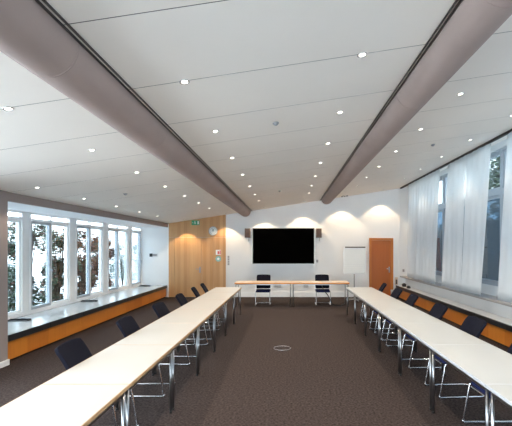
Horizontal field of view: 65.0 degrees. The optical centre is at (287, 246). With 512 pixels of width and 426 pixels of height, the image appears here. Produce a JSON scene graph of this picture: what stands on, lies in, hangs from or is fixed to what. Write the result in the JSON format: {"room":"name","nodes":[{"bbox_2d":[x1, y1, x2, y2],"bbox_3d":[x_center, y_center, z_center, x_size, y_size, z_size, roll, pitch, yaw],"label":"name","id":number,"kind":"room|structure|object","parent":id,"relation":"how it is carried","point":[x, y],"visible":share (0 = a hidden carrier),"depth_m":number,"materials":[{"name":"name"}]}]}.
{"room":"conference room","nodes":[
{"label":"conference room","id":0,"kind":"room"},
{"bbox_2d":[0,190,7,361],"bbox_3d":[-5.000,0.474,1.140,1.200,2.751,10.280,0,0,0],"label":"wall","id":1,"kind":"structure","parent":0,"point":[3,194],"depth_m":6.19,"materials":[{"name":"beige paint"}]},
{"bbox_2d":[0,359,9,367],"bbox_3d":[-4.388,1.805,1.145,0.025,0.090,10.290,0,0,0],"label":"baseboard","id":2,"kind":"structure","parent":1,"relation":"attached to","point":[6,362],"depth_m":6.18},
{"bbox_2d":[8,202,161,226],"bbox_3d":[-5.030,-0.812,10.540,1.140,0.175,8.520,0,0,0],"label":"trim","id":3,"kind":"structure","parent":1,"relation":"attached to","point":[11,205],"depth_m":8.92,"materials":[{"name":"white paint"}]},
{"bbox_2d":[8,192,167,226],"bbox_3d":[-4.440,-0.807,10.540,0.040,0.163,8.520,0,0,0],"label":"trim","id":4,"kind":"structure","parent":1,"relation":"attached to","point":[12,197],"depth_m":8.21,"materials":[{"name":"beige paint"}]},
{"bbox_2d":[8,285,139,319],"bbox_3d":[-5.500,0.562,10.540,0.200,2.575,8.520,0,0,0],"label":"wall","id":5,"kind":"structure","parent":0,"point":[138,285],"depth_m":9.64,"materials":[{"name":"white paint"}]},
{"bbox_2d":[8,210,28,318],"bbox_3d":[-5.471,0.333,7.410,0.198,2.115,1.980,0,0,0],"label":"window","id":6,"kind":"structure","parent":5,"relation":"in","point":[21,219],"depth_m":8.18,"materials":[{"name":"clear glass"}]},
{"bbox_2d":[29,212,74,312],"bbox_3d":[-5.471,0.333,9.310,0.198,2.115,1.820,0,0,0],"label":"window","id":7,"kind":"structure","parent":5,"relation":"in","point":[69,223],"depth_m":9.29,"materials":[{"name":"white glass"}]},
{"bbox_2d":[75,219,106,300],"bbox_3d":[-5.471,0.333,11.125,0.198,2.115,1.810,0,0,0],"label":"window","id":8,"kind":"structure","parent":5,"relation":"in","point":[102,227],"depth_m":11.00,"materials":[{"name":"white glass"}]},
{"bbox_2d":[107,223,130,292],"bbox_3d":[-5.471,0.333,12.935,0.198,2.115,1.810,0,0,0],"label":"window","id":9,"kind":"structure","parent":5,"relation":"in","point":[127,229],"depth_m":12.94,"materials":[{"name":"clear glass"}]},
{"bbox_2d":[131,226,141,286],"bbox_3d":[-5.466,0.333,14.320,0.188,2.115,0.960,0,0,0],"label":"window","id":10,"kind":"structure","parent":5,"relation":"in","point":[138,231],"depth_m":14.69,"materials":[{"name":"clear glass"}]},
{"bbox_2d":[0,0,511,222],"bbox_3d":[0.172,-1.617,5.450,9.255,1.503,18.900,0,0,0],"label":"ceiling","id":11,"kind":"structure","parent":0,"point":[249,66],"depth_m":4.12,"materials":[{"name":"paint"}]},
{"bbox_2d":[2,106,13,110],"bbox_3d":[-2.380,-1.175,3.400,0.086,0.023,0.086,0,0,7],"label":"recessed light","id":12,"kind":"object","parent":11,"relation":"in","point":[7,108],"visible":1,"depth_m":3.40,"materials":[{"name":"beige"}]},
{"bbox_2d":[0,0,250,216],"bbox_3d":[-1.537,-1.303,5.395,0.450,0.403,18.770,0,0,0],"label":"ceiling beam","id":13,"kind":"structure","parent":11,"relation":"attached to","point":[31,35],"depth_m":2.87,"materials":[{"name":"grey paint"}]},
{"bbox_2d":[179,79,189,84],"bbox_3d":[-0.880,-1.403,3.400,0.086,0.023,0.086,0,0,7],"label":"recessed light","id":14,"kind":"object","parent":11,"relation":"in","point":[184,81],"visible":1,"depth_m":3.39,"materials":[{"name":"beige"}]},
{"bbox_2d":[357,52,366,57],"bbox_3d":[0.630,-1.633,3.400,0.086,0.023,0.086,0,0,7],"label":"recessed light","id":15,"kind":"object","parent":11,"relation":"in","point":[362,54],"visible":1,"depth_m":3.39,"materials":[{"name":"beige"}]},
{"bbox_2d":[320,0,511,203],"bbox_3d":[1.389,-1.755,5.395,0.450,0.403,18.770,0,0,0],"label":"ceiling beam","id":16,"kind":"structure","parent":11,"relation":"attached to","point":[471,23],"depth_m":3.65,"materials":[{"name":"grey paint"}]},
{"bbox_2d":[400,129,511,188],"bbox_3d":[4.120,-2.144,5.800,0.070,0.045,17.600,0,0,0],"label":"rail","id":17,"kind":"object","parent":11,"relation":"attached to","point":[510,130],"visible":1,"depth_m":9.15,"materials":[{"name":"metal"}]},
{"bbox_2d":[407,181,416,278],"bbox_3d":[4.069,-0.558,13.160,0.140,3.126,1.082,0,0,0],"label":"curtain","id":18,"kind":"object","parent":17,"relation":"hanging from","point":[411,228],"visible":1,"depth_m":13.16,"materials":[{"name":"white fabric"}]},
{"bbox_2d":[415,169,439,283],"bbox_3d":[4.067,-0.558,11.785,0.154,3.126,1.971,0,0,0],"label":"curtain","id":19,"kind":"object","parent":17,"relation":"hanging from","point":[427,186],"visible":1,"depth_m":11.66,"materials":[{"name":"white fabric"}]},
{"bbox_2d":[441,155,466,289],"bbox_3d":[4.061,-0.558,9.805,0.153,3.126,1.170,0,0,0],"label":"curtain","id":20,"kind":"object","parent":17,"relation":"hanging from","point":[456,177],"visible":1,"depth_m":9.78,"materials":[{"name":"white fabric"}]},
{"bbox_2d":[461,143,490,294],"bbox_3d":[4.064,-0.558,8.700,0.149,3.126,1.160,0,0,0],"label":"curtain","id":21,"kind":"object","parent":17,"relation":"hanging from","point":[478,161],"visible":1,"depth_m":8.69,"materials":[{"name":"white fabric"}]},
{"bbox_2d":[497,131,511,302],"bbox_3d":[4.067,-0.558,6.915,0.153,3.126,1.432,0,0,0],"label":"curtain","id":22,"kind":"object","parent":17,"relation":"hanging from","point":[505,263],"visible":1,"depth_m":7.41,"materials":[{"name":"white fabric"}]},
{"bbox_2d":[0,297,511,425],"bbox_3d":[-0.425,1.910,5.400,10.350,0.120,19.200,0,0,0],"label":"floor","id":23,"kind":"structure","parent":0,"point":[332,373],"depth_m":5.85,"materials":[{"name":"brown carpet"}]},
{"bbox_2d":[0,384,129,425],"bbox_3d":[-1.623,1.475,2.565,0.705,0.750,1.284,0,0,0],"label":"meeting table","id":24,"kind":"object","parent":23,"relation":"on","point":[45,404],"visible":1,"depth_m":2.79,"materials":[{"name":"white laminate"}]},
{"bbox_2d":[8,285,166,359],"bbox_3d":[-4.925,1.629,10.510,0.950,0.442,8.440,0,0,0],"label":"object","id":25,"kind":"object","parent":23,"relation":"on","point":[45,327],"visible":0.95,"depth_m":8.50,"materials":[{"name":"wood"}]},
{"bbox_2d":[8,318,30,320],"bbox_3d":[-5.120,1.389,7.621,0.380,0.035,0.102,0,0,-6],"label":"tray","id":26,"kind":"object","parent":25,"relation":"on","point":[24,319],"visible":0.89,"depth_m":7.63,"materials":[{"name":"plastic"}]},
{"bbox_2d":[81,300,97,301],"bbox_3d":[-5.120,1.389,10.301,0.380,0.035,0.102,0,0,-7],"label":"tray","id":27,"kind":"object","parent":25,"relation":"on","point":[82,300],"visible":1,"depth_m":10.30,"materials":[{"name":"plastic"}]},
{"bbox_2d":[54,338,138,425],"bbox_3d":[-1.834,1.379,3.850,0.642,0.941,0.472,0,0,-2],"label":"chair","id":28,"kind":"object","parent":23,"relation":"on","point":[72,352],"visible":0.25,"depth_m":3.83,"materials":[{"name":"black fabric"}]},
{"bbox_2d":[43,345,174,425],"bbox_3d":[-1.623,1.475,3.855,0.705,0.750,1.284,0,0,0],"label":"meeting table","id":29,"kind":"object","parent":23,"relation":"on","point":[115,364],"visible":0.73,"depth_m":3.71,"materials":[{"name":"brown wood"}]},
{"bbox_2d":[116,316,174,396],"bbox_3d":[-1.834,1.379,5.150,0.642,0.941,0.472,0,0,0],"label":"chair","id":30,"kind":"object","parent":23,"relation":"on","point":[127,325],"visible":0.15,"depth_m":5.09,"materials":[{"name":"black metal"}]},
{"bbox_2d":[113,323,199,409],"bbox_3d":[-1.623,1.475,5.145,0.705,0.750,1.284,0,0,0],"label":"meeting table","id":31,"kind":"object","parent":23,"relation":"on","point":[175,334],"visible":0.81,"depth_m":5.00,"materials":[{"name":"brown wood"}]},
{"bbox_2d":[152,302,195,364],"bbox_3d":[-1.844,1.379,6.500,0.642,0.941,0.472,0,0,2],"label":"chair","id":32,"kind":"object","parent":23,"relation":"on","point":[160,308],"visible":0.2,"depth_m":6.45,"materials":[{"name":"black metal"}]},
{"bbox_2d":[153,309,215,373],"bbox_3d":[-1.623,1.475,6.435,0.705,0.750,1.284,0,0,0],"label":"meeting table","id":33,"kind":"object","parent":23,"relation":"on","point":[201,316],"visible":0.76,"depth_m":6.33,"materials":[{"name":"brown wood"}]},
{"bbox_2d":[175,293,211,344],"bbox_3d":[-1.834,1.379,7.750,0.642,0.941,0.472,0,0,-2],"label":"chair","id":34,"kind":"object","parent":23,"relation":"on","point":[180,297],"visible":0.23,"depth_m":7.74,"materials":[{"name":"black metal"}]},
{"bbox_2d":[178,300,226,350],"bbox_3d":[-1.623,1.475,7.725,0.705,0.750,1.284,0,0,0],"label":"meeting table","id":35,"kind":"object","parent":23,"relation":"on","point":[194,304],"visible":0.71,"depth_m":7.65,"materials":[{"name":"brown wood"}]},
{"bbox_2d":[191,287,219,330],"bbox_3d":[-1.864,1.379,9.050,0.642,0.941,0.472,0,0,-7],"label":"chair","id":36,"kind":"object","parent":23,"relation":"on","point":[194,290],"visible":0.3,"depth_m":8.94,"materials":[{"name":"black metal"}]},
{"bbox_2d":[200,283,224,322],"bbox_3d":[-1.864,1.379,10.000,0.642,0.941,0.472,0,0,-6],"label":"chair","id":37,"kind":"object","parent":23,"relation":"on","point":[202,285],"visible":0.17,"depth_m":9.81,"materials":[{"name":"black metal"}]},
{"bbox_2d":[194,293,234,334],"bbox_3d":[-1.623,1.475,9.015,0.705,0.750,1.284,0,0,0],"label":"meeting table","id":38,"kind":"object","parent":23,"relation":"on","point":[207,296],"visible":0.67,"depth_m":8.89,"materials":[{"name":"beige laminate"}]},
{"bbox_2d":[206,287,241,322],"bbox_3d":[-1.623,1.475,10.305,0.705,0.750,1.284,0,0,0],"label":"meeting table","id":39,"kind":"object","parent":23,"relation":"on","point":[235,290],"visible":0.58,"depth_m":10.11,"materials":[{"name":"white laminate"}]},
{"bbox_2d":[234,281,291,306],"bbox_3d":[-0.765,1.475,12.680,1.770,0.750,0.700,0,0,0],"label":"head table","id":40,"kind":"object","parent":23,"relation":"on","point":[238,283],"visible":0.98,"depth_m":12.36,"materials":[{"name":"brown wood"}]},
{"bbox_2d":[255,274,270,305],"bbox_3d":[-0.800,1.379,12.929,0.472,0.941,0.642,0,0,0],"label":"chair","id":41,"kind":"object","parent":23,"relation":"on","point":[263,277],"visible":0.93,"depth_m":13.08,"materials":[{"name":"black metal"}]},
{"bbox_2d":[273,346,290,350],"bbox_3d":[-0.108,1.846,7.250,0.308,0.014,0.286,0,0,0],"label":"socket","id":42,"kind":"object","parent":23,"relation":"in","point":[280,348],"visible":1,"depth_m":7.25,"materials":[{"name":"silver metal"}]},
{"bbox_2d":[292,281,349,306],"bbox_3d":[1.012,1.475,12.680,1.770,0.750,0.700,0,0,0],"label":"head table","id":43,"kind":"object","parent":23,"relation":"on","point":[345,283],"visible":0.94,"depth_m":12.36,"materials":[{"name":"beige wood"}]},
{"bbox_2d":[322,286,346,305],"bbox_3d":[1.742,1.495,13.208,0.645,0.713,1.597,0,0,43],"label":"power cable","id":44,"kind":"object","parent":43,"relation":"hanging from","point":[322,286],"visible":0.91,"depth_m":12.63,"materials":[{"name":"black plastic"}]},
{"bbox_2d":[315,274,330,304],"bbox_3d":[1.120,1.379,12.949,0.472,0.941,0.642,0,0,0],"label":"chair","id":45,"kind":"object","parent":23,"relation":"on","point":[320,277],"visible":0.89,"depth_m":13.10,"materials":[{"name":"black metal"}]},
{"bbox_2d":[343,247,365,300],"bbox_3d":[2.280,0.916,13.861,0.599,1.852,0.614,0,0,-40],"label":"flipchart","id":46,"kind":"object","parent":23,"relation":"on","point":[354,258],"visible":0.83,"depth_m":13.82,"materials":[{"name":"paper"}]},
{"bbox_2d":[346,287,382,322],"bbox_3d":[1.938,1.475,10.305,0.705,0.750,1.284,0,0,0],"label":"meeting table","id":47,"kind":"object","parent":23,"relation":"on","point":[352,290],"visible":0.74,"depth_m":10.14,"materials":[{"name":"white laminate"}]},
{"bbox_2d":[360,283,386,321],"bbox_3d":[2.150,1.379,10.050,0.642,0.941,0.472,0,0,6],"label":"chair","id":48,"kind":"object","parent":23,"relation":"on","point":[383,285],"visible":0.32,"depth_m":10.02,"materials":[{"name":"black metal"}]},
{"bbox_2d":[354,293,396,334],"bbox_3d":[1.938,1.475,9.015,0.705,0.750,1.284,0,0,0],"label":"meeting table","id":49,"kind":"object","parent":23,"relation":"on","point":[362,296],"visible":0.77,"depth_m":8.89,"materials":[{"name":"laminate"}]},
{"bbox_2d":[369,288,401,333],"bbox_3d":[2.149,1.379,8.750,0.642,0.941,0.472,0,0,-2],"label":"chair","id":50,"kind":"object","parent":23,"relation":"on","point":[396,292],"visible":0.31,"depth_m":8.77,"materials":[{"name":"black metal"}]},
{"bbox_2d":[364,300,415,350],"bbox_3d":[1.938,1.475,7.725,0.705,0.750,1.284,0,0,0],"label":"meeting table","id":51,"kind":"object","parent":23,"relation":"on","point":[374,304],"visible":0.69,"depth_m":7.65,"materials":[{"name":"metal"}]},
{"bbox_2d":[381,294,418,346],"bbox_3d":[2.144,1.379,7.660,0.642,0.941,0.472,0,0,2],"label":"chair","id":52,"kind":"object","parent":23,"relation":"on","point":[412,298],"visible":0.4,"depth_m":7.62,"materials":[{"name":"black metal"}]},
{"bbox_2d":[378,309,444,373],"bbox_3d":[1.938,1.475,6.435,0.705,0.750,1.284,0,0,0],"label":"meeting table","id":53,"kind":"object","parent":23,"relation":"on","point":[396,316],"visible":0.76,"depth_m":6.33,"materials":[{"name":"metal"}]},
{"bbox_2d":[402,303,447,367],"bbox_3d":[2.149,1.379,6.320,0.642,0.941,0.472,0,0,-1],"label":"chair","id":54,"kind":"object","parent":23,"relation":"on","point":[438,310],"visible":0.33,"depth_m":6.29,"materials":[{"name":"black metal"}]},
{"bbox_2d":[398,323,490,409],"bbox_3d":[1.938,1.475,5.145,0.705,0.750,1.284,0,0,0],"label":"meeting table","id":55,"kind":"object","parent":23,"relation":"on","point":[426,334],"visible":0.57,"depth_m":4.97,"materials":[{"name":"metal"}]},
{"bbox_2d":[396,285,511,346],"bbox_3d":[4.152,1.629,7.875,0.365,0.442,13.750,0,0,0],"label":"window bench","id":56,"kind":"object","parent":23,"relation":"on","point":[498,328],"visible":0.85,"depth_m":9.16,"materials":[{"name":"wood"}]},
{"bbox_2d":[424,316,486,398],"bbox_3d":[2.149,1.379,5.120,0.642,0.941,0.472,0,0,-3],"label":"chair","id":57,"kind":"object","parent":23,"relation":"on","point":[474,326],"visible":0.37,"depth_m":5.07,"materials":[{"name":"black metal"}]},
{"bbox_2d":[429,345,511,425],"bbox_3d":[1.938,1.475,3.855,0.705,0.750,1.284,0,0,0],"label":"meeting table","id":58,"kind":"object","parent":23,"relation":"on","point":[483,365],"visible":0.78,"depth_m":3.88,"materials":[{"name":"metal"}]},
{"bbox_2d":[462,344,511,422],"bbox_3d":[2.149,1.379,3.980,0.642,0.941,0.472,0,0,0],"label":"chair","id":59,"kind":"object","parent":23,"relation":"on","point":[476,386],"visible":0.36,"depth_m":4.19,"materials":[{"name":"silver metal"}]},
{"bbox_2d":[486,384,511,425],"bbox_3d":[1.938,1.475,2.565,0.705,0.750,1.284,0,0,0],"label":"meeting table","id":60,"kind":"object","parent":23,"relation":"on","point":[501,392],"visible":1,"depth_m":3.11,"materials":[{"name":"laminate"}]},
{"bbox_2d":[137,187,407,296],"bbox_3d":[-0.450,-0.227,14.900,10.300,4.154,0.200,0,0,0],"label":"wall","id":61,"kind":"structure","parent":0,"point":[349,221],"depth_m":14.80,"materials":[{"name":"white paint"}]},
{"bbox_2d":[167,224,168,296],"bbox_3d":[-4.430,0.502,14.752,0.060,2.695,0.024,0,0,0],"label":"trim","id":62,"kind":"structure","parent":61,"relation":"attached to","point":[168,224],"depth_m":14.74,"materials":[{"name":"white paint"}]},
{"bbox_2d":[174,237,212,296],"bbox_3d":[-3.477,0.745,14.746,1.434,2.195,0.104,0,0,0],"label":"door","id":63,"kind":"structure","parent":61,"relation":"in","point":[193,256],"depth_m":14.77,"materials":[{"name":"brown wood"}]},
{"bbox_2d":[192,220,199,224],"bbox_3d":[-3.400,-0.892,14.719,0.290,0.165,0.053,0,0,0],"label":"exit sign","id":64,"kind":"object","parent":61,"relation":"attached to","point":[194,222],"visible":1,"depth_m":14.69,"materials":[{"name":"green plastic"}]},
{"bbox_2d":[168,215,225,296],"bbox_3d":[-3.370,0.330,14.783,2.140,3.040,0.035,0,0,0],"label":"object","id":65,"kind":"structure","parent":61,"relation":"attached to","point":[183,228],"depth_m":14.77,"materials":[{"name":"brown wood"}]},
{"bbox_2d":[209,226,217,235],"bbox_3d":[-2.760,-0.590,14.739,0.340,0.340,0.053,0,0,0],"label":"wall clock","id":66,"kind":"object","parent":61,"relation":"attached to","point":[213,230],"visible":1,"depth_m":14.73,"materials":[{"name":"grey plastic"}]},
{"bbox_2d":[245,228,250,240],"bbox_3d":[-1.480,-0.447,14.690,0.200,0.467,0.235,0,0,0],"label":"wall speaker","id":67,"kind":"object","parent":61,"relation":"attached to","point":[247,230],"visible":1,"depth_m":14.57,"materials":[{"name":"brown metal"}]},
{"bbox_2d":[245,229,249,236],"bbox_3d":[-1.480,-0.510,14.576,0.170,0.310,0.009,0,0,0],"label":"grille","id":68,"kind":"object","parent":67,"relation":"attached to","point":[247,231],"depth_m":14.57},
{"bbox_2d":[252,228,314,263],"bbox_3d":[-0.164,-0.038,14.745,2.297,1.331,0.110,0,0,0],"label":"wall display","id":69,"kind":"object","parent":61,"relation":"attached to","point":[269,245],"visible":1,"depth_m":14.69,"materials":[{"name":"black plastic"}]},
{"bbox_2d":[236,292,353,296],"bbox_3d":[0.350,1.755,14.790,5.300,0.190,0.020,0,0,0],"label":"baseboard","id":70,"kind":"structure","parent":61,"relation":"attached to","point":[243,294],"depth_m":14.78,"materials":[{"name":"white paint"}]},
{"bbox_2d":[316,228,321,240],"bbox_3d":[1.130,-0.447,14.690,0.200,0.467,0.235,0,0,0],"label":"wall speaker","id":71,"kind":"object","parent":61,"relation":"attached to","point":[318,230],"visible":1,"depth_m":14.57,"materials":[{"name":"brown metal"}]},
{"bbox_2d":[317,229,320,236],"bbox_3d":[1.130,-0.510,14.576,0.170,0.310,0.009,0,0,0],"label":"grille","id":72,"kind":"object","parent":71,"relation":"attached to","point":[318,230],"depth_m":14.57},
{"bbox_2d":[369,238,392,295],"bbox_3d":[3.440,0.760,14.752,0.880,2.180,0.096,0,0,0],"label":"door","id":73,"kind":"structure","parent":61,"relation":"in","point":[380,249],"depth_m":14.77,"materials":[{"name":"brown wood"}]},
{"bbox_2d":[399,188,400,274],"bbox_3d":[4.130,-0.557,14.785,0.060,3.213,0.030,0,0,0],"label":"trim","id":74,"kind":"structure","parent":61,"relation":"attached to","point":[399,188],"depth_m":14.77,"materials":[{"name":"white paint"}]},
{"bbox_2d":[405,139,511,319],"bbox_3d":[4.520,-0.212,5.400,0.360,4.124,18.800,0,0,0],"label":"wall","id":75,"kind":"structure","parent":0,"point":[495,308],"depth_m":9.31,"materials":[{"name":"white paint"}]},
{"bbox_2d":[435,175,444,275],"bbox_3d":[4.605,-0.625,12.500,0.150,2.950,1.700,0,0,0],"label":"window","id":76,"kind":"structure","parent":75,"relation":"in","point":[441,211],"depth_m":11.97,"materials":[{"name":"clear glass"}]},
{"bbox_2d":[444,173,464,277],"bbox_3d":[4.605,-0.625,10.850,0.150,2.950,1.600,0,0,0],"label":"window","id":77,"kind":"structure","parent":75,"relation":"in","point":[445,175],"depth_m":11.58,"materials":[{"name":"clear glass"}]},
{"bbox_2d":[400,276,511,306],"bbox_3d":[4.316,1.090,5.795,0.368,0.050,17.990,0,0,0],"label":"window sill","id":78,"kind":"structure","parent":75,"relation":"attached to","point":[491,298],"depth_m":9.16,"materials":[{"name":"grey stone"}]},
{"bbox_2d":[482,148,503,285],"bbox_3d":[4.605,-0.625,9.250,0.150,2.950,1.600,0,0,0],"label":"window","id":79,"kind":"structure","parent":75,"relation":"in","point":[491,258],"depth_m":8.90,"materials":[{"name":"clear glass"}]},
{"bbox_2d":[502,146,506,193],"bbox_3d":[4.605,-0.625,7.650,0.150,2.950,1.600,0,0,0],"label":"window","id":80,"kind":"structure","parent":75,"relation":"in","point":[505,147],"depth_m":8.43,"materials":[{"name":"clear glass"}]},
{"label":"outside","id":81,"kind":"structure","parent":0,"visible":0},
{"bbox_2d":[8,261,136,304],"bbox_3d":[-5.000,2.150,20.000,70.000,0.100,80.000,0,0,0],"label":"ground","id":82,"kind":"structure","parent":81,"point":[36,267],"depth_m":29.47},
{"bbox_2d":[8,228,15,311],"bbox_3d":[-7.307,0.708,9.836,1.322,2.792,1.336,0,0,21],"label":"shrub","id":83,"kind":"object","parent":82,"relation":"on","point":[12,296],"visible":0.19,"depth_m":9.99,"materials":[{"name":"green plant"}]},
{"bbox_2d":[8,222,56,310],"bbox_3d":[-7.530,0.641,11.435,1.194,2.933,1.783,0,0,0],"label":"shrub","id":84,"kind":"object","parent":82,"relation":"on","point":[12,250],"visible":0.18,"depth_m":11.64,"materials":[{"name":"green plant"}]},
{"bbox_2d":[35,228,82,301],"bbox_3d":[-7.660,0.739,13.142,1.362,2.738,1.463,0,0,40],"label":"shrub","id":85,"kind":"object","parent":82,"relation":"on","point":[57,279],"visible":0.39,"depth_m":13.01,"materials":[{"name":"green plant"}]},
{"bbox_2d":[61,228,98,295],"bbox_3d":[-7.474,0.669,14.632,1.304,2.876,1.539,0,0,0],"label":"shrub","id":86,"kind":"object","parent":82,"relation":"on","point":[81,285],"visible":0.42,"depth_m":14.47,"materials":[{"name":"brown plant"}]},
{"bbox_2d":[91,234,114,286],"bbox_3d":[-7.599,0.799,16.382,1.228,2.621,1.791,0,0,0],"label":"shrub","id":87,"kind":"object","parent":82,"relation":"on","point":[96,239],"visible":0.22,"depth_m":16.15,"materials":[{"name":"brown plant"}]},
{"bbox_2d":[109,239,136,286],"bbox_3d":[-8.928,0.843,21.453,1.664,2.528,2.099,0,0,0],"label":"shrub","id":88,"kind":"object","parent":82,"relation":"on","point":[121,257],"visible":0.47,"depth_m":21.31,"materials":[{"name":"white plant"}]},
{"bbox_2d":[132,243,136,279],"bbox_3d":[-9.427,0.887,25.619,1.607,2.439,2.276,0,0,0],"label":"shrub","id":89,"kind":"object","parent":82,"relation":"on","point":[135,245],"visible":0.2,"depth_m":25.50,"materials":[{"name":"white plant"}]},
{"bbox_2d":[488,156,499,189],"bbox_3d":[12.086,-1.600,21.455,3.371,7.408,4.182,0,0,24],"label":"tree","id":90,"kind":"object","parent":82,"relation":"on","point":[494,175],"visible":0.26,"depth_m":21.43,"materials":[{"name":"green plant"}]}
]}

